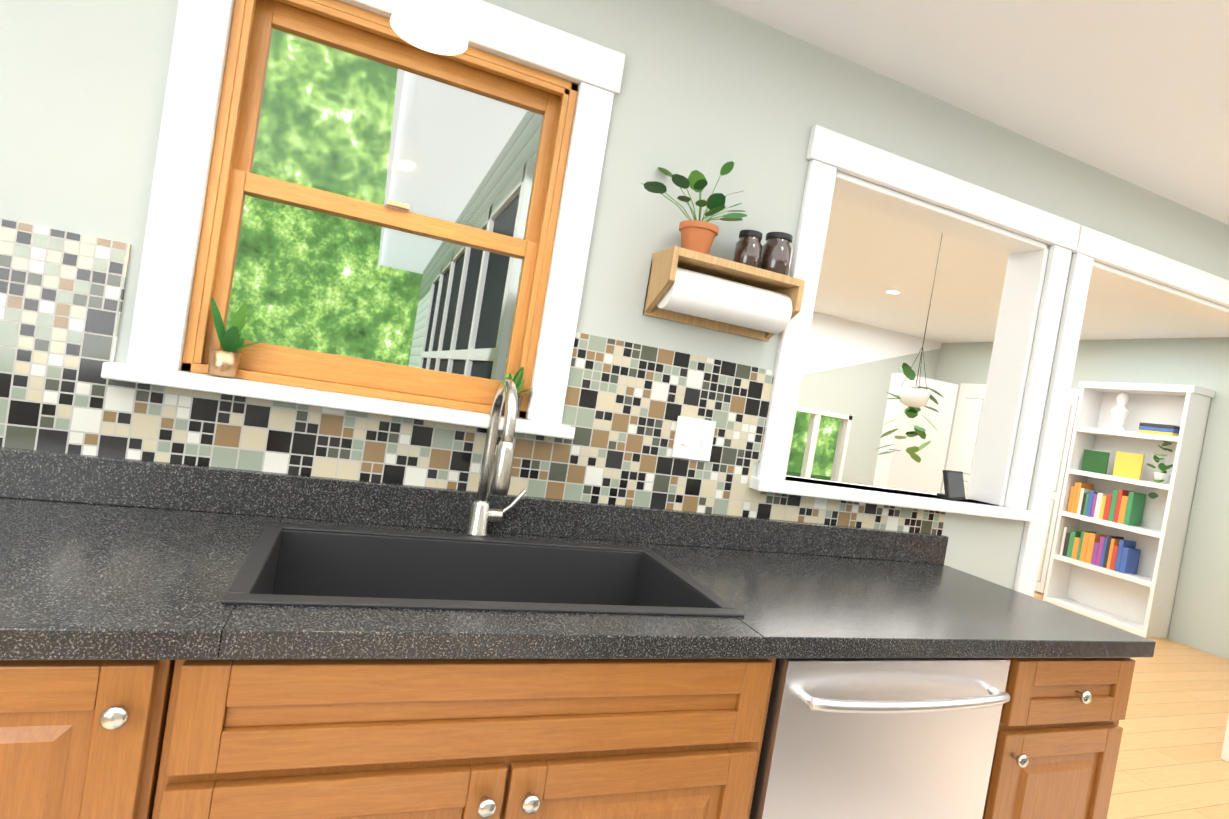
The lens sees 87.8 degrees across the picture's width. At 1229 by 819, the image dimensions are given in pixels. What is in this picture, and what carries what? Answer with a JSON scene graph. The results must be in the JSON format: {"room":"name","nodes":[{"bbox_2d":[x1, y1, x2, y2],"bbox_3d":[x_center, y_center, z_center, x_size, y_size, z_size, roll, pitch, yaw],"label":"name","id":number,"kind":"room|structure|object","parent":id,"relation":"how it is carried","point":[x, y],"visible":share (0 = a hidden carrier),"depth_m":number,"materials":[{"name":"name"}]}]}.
{"room":"kitchen","nodes":[
{"label":"kitchen","id":0,"kind":"room"},
{"bbox_2d":[378,69,526,273],"bbox_3d":[1.353,-2.765,6.621,6.680,3.020,8.380,9,1,-21],"label":"soffit","id":1,"kind":"structure","parent":0,"point":[441,182],"depth_m":3.96,"materials":[{"name":"white painted wood"}]},
{"bbox_2d":[409,111,542,380],"bbox_3d":[-1.569,-0.311,5.546,0.048,3.050,8.078,9,1,-21],"label":"house exterior","id":2,"kind":"structure","parent":0,"point":[456,255],"depth_m":3.63,"materials":[{"name":"grey"}]},
{"bbox_2d":[0,0,1228,589],"bbox_3d":[1.373,0.090,2.305,9.240,2.750,0.120,9,1,-21],"label":"wall","id":3,"kind":"structure","parent":0,"point":[708,88],"depth_m":1.70,"materials":[{"name":"grey paint"}]},
{"bbox_2d":[101,0,625,439],"bbox_3d":[-0.506,-0.484,1.498,0.980,0.982,0.185,9,1,-21],"label":"kitchen window","id":4,"kind":"structure","parent":3,"relation":"in","point":[233,180],"depth_m":1.46,"materials":[{"name":"brown wood"}]},
{"bbox_2d":[208,298,265,377],"bbox_3d":[-0.805,-0.148,1.357,0.116,0.163,0.100,9,1,-21],"label":"potted plant","id":5,"kind":"object","parent":4,"relation":"on","point":[225,362],"visible":0.94,"depth_m":1.35,"materials":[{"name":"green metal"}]},
{"bbox_2d":[501,367,532,416],"bbox_3d":[-0.257,-0.046,1.606,0.086,0.127,0.102,9,1,-21],"label":"potted plant","id":6,"kind":"object","parent":4,"relation":"on","point":[516,379],"visible":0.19,"depth_m":1.58,"materials":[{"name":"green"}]},
{"bbox_2d":[0,219,945,534],"bbox_3d":[-0.814,-0.089,1.380,4.250,0.435,0.007,9,1,-21],"label":"tile backsplash","id":7,"kind":"structure","parent":3,"relation":"attached to","point":[626,405],"depth_m":1.49,"materials":[{"name":"tile"}]},
{"bbox_2d":[671,416,715,461],"bbox_3d":[0.223,0.083,1.783,0.120,0.115,0.010,9,1,-21],"label":"light switch","id":8,"kind":"object","parent":3,"relation":"attached to","point":[693,438],"visible":1,"depth_m":1.78,"materials":[{"name":"white plastic"}]},
{"bbox_2d":[641,161,804,340],"bbox_3d":[0.282,-0.429,1.662,0.503,0.414,0.217,9,1,-21],"label":"towel shelf","id":9,"kind":"object","parent":3,"relation":"attached to","point":[753,289],"visible":1,"depth_m":1.68,"materials":[{"name":"brown wood"}]},
{"bbox_2d":[749,125,1080,521],"bbox_3d":[1.001,-0.217,2.127,1.180,1.065,0.215,9,1,-21],"label":"trim","id":10,"kind":"structure","parent":3,"relation":"attached to","point":[830,153],"depth_m":2.12,"materials":[{"name":"white wood"}]},
{"bbox_2d":[937,470,965,499],"bbox_3d":[1.181,0.264,2.236,0.150,0.099,0.056,8,2,-41],"label":"display","id":11,"kind":"object","parent":10,"relation":"on","point":[954,489],"visible":1,"depth_m":2.21,"materials":[{"name":"black plastic"}]},
{"bbox_2d":[1013,225,1228,762],"bbox_3d":[2.379,0.545,2.728,2.014,2.155,0.166,9,1,-21],"label":"trim","id":12,"kind":"structure","parent":3,"relation":"attached to","point":[1086,269],"depth_m":2.31,"materials":[{"name":"white wood"}]},
{"bbox_2d":[798,312,941,485],"bbox_3d":[1.176,-0.052,7.048,6.170,2.750,0.132,9,1,-21],"label":"wall","id":13,"kind":"structure","parent":0,"point":[858,394],"depth_m":7.66,"materials":[{"name":"grey paint"}]},
{"bbox_2d":[787,407,851,481],"bbox_3d":[2.004,0.454,7.408,1.600,1.000,0.135,9,1,-21],"label":"window","id":14,"kind":"structure","parent":13,"relation":"in","point":[837,468],"depth_m":7.54,"materials":[{"name":"white wood"}]},
{"bbox_2d":[711,0,1228,224],"bbox_3d":[1.316,-1.169,0.283,7.060,0.550,3.400,9,1,-21],"label":"ceiling","id":15,"kind":"structure","parent":0,"point":[1135,92],"depth_m":1.77,"materials":[{"name":"white paint"}]},
{"bbox_2d":[390,0,467,54],"bbox_3d":[-0.286,-0.913,1.123,0.134,0.507,0.134,9,1,-21],"label":"pendant light","id":16,"kind":"object","parent":15,"relation":"hanging from","point":[436,26],"visible":1,"depth_m":1.16,"materials":[{"name":"white glass"}]},
{"bbox_2d":[814,197,1228,342],"bbox_3d":[2.166,-1.161,4.986,6.170,0.150,4.500,9,1,-21],"label":"ceiling","id":17,"kind":"structure","parent":0,"point":[870,256],"depth_m":5.17,"materials":[{"name":"white paint"}]},
{"bbox_2d":[884,290,901,293],"bbox_3d":[2.483,-1.045,5.688,0.150,0.005,0.150,9,1,-21],"label":"recessed light","id":18,"kind":"object","parent":17,"relation":"in","point":[892,292],"visible":0.98,"depth_m":5.68,"materials":[{"name":"white"}]},
{"bbox_2d":[875,233,942,462],"bbox_3d":[1.766,-0.405,3.651,0.307,1.409,0.304,9,1,-21],"label":"hanging plant","id":19,"kind":"object","parent":17,"relation":"hanging from","point":[913,399],"visible":0.98,"depth_m":3.62,"materials":[{"name":"green plant"}]},
{"bbox_2d":[935,337,1228,659],"bbox_3d":[4.740,0.547,6.123,0.120,2.750,4.500,9,1,-21],"label":"wall","id":20,"kind":"structure","parent":0,"point":[1199,620],"depth_m":5.40,"materials":[{"name":"grey paint"}]},
{"bbox_2d":[942,383,1079,592],"bbox_3d":[4.249,0.776,7.018,0.058,2.100,1.460,9,1,-21],"label":"bifold closet doors","id":21,"kind":"structure","parent":20,"relation":"in","point":[965,428],"depth_m":7.37,"materials":[{"name":"white wood"}]},
{"bbox_2d":[1034,591,1228,818],"bbox_3d":[0.972,1.437,2.793,9.240,0.060,8.140,9,1,-21],"label":"floor","id":22,"kind":"structure","parent":0,"point":[1171,764],"depth_m":3.31,"materials":[{"name":"laminate"}]},
{"bbox_2d":[0,447,1155,818],"bbox_3d":[-0.791,0.651,1.097,4.232,1.005,0.659,9,1,-21],"label":"base cabinet","id":23,"kind":"object","parent":22,"relation":"on","point":[186,641],"visible":0.96,"depth_m":1.10,"materials":[{"name":"brown wood"}]},
{"bbox_2d":[465,379,526,536],"bbox_3d":[-0.234,0.124,1.470,0.136,0.384,0.220,9,1,-21],"label":"faucet","id":24,"kind":"object","parent":23,"relation":"on","point":[482,514],"visible":0.98,"depth_m":1.51,"materials":[{"name":"silver metal"}]},
{"bbox_2d":[749,658,1009,818],"bbox_3d":[0.432,0.908,1.568,0.605,0.857,0.688,9,1,-21],"label":"dishwasher","id":25,"kind":"object","parent":22,"relation":"on","point":[879,738],"visible":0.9,"depth_m":1.28,"materials":[{"name":"silver metal"}]},
{"bbox_2d":[873,373,957,493],"bbox_3d":[1.880,0.651,4.160,0.450,1.720,0.120,9,1,-21],"label":"door","id":26,"kind":"structure","parent":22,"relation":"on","point":[902,469],"depth_m":4.09,"materials":[{"name":"white wood"}]},
{"bbox_2d":[1043,381,1215,637],"bbox_3d":[4.577,0.838,5.774,0.348,2.140,0.920,9,1,-21],"label":"bookcase","id":27,"kind":"object","parent":22,"relation":"on","point":[1133,462],"visible":1,"depth_m":5.74,"materials":[{"name":"white wood"}]},
{"label":"outside","id":28,"kind":"structure","parent":0,"visible":0},
{"bbox_2d":[786,471,830,479],"bbox_3d":[-4.404,0.727,9.746,50.000,0.100,42.000,9,1,-21],"label":"ground","id":29,"kind":"structure","parent":28,"point":[789,473],"depth_m":20.77,"materials":[{"name":"green plant"}]},
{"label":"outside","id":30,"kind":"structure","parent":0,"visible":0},
{"bbox_2d":[225,29,840,476],"bbox_3d":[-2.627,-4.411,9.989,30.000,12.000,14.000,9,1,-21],"label":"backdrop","id":31,"kind":"structure","parent":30,"point":[385,313],"depth_m":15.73,"materials":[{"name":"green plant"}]}
]}

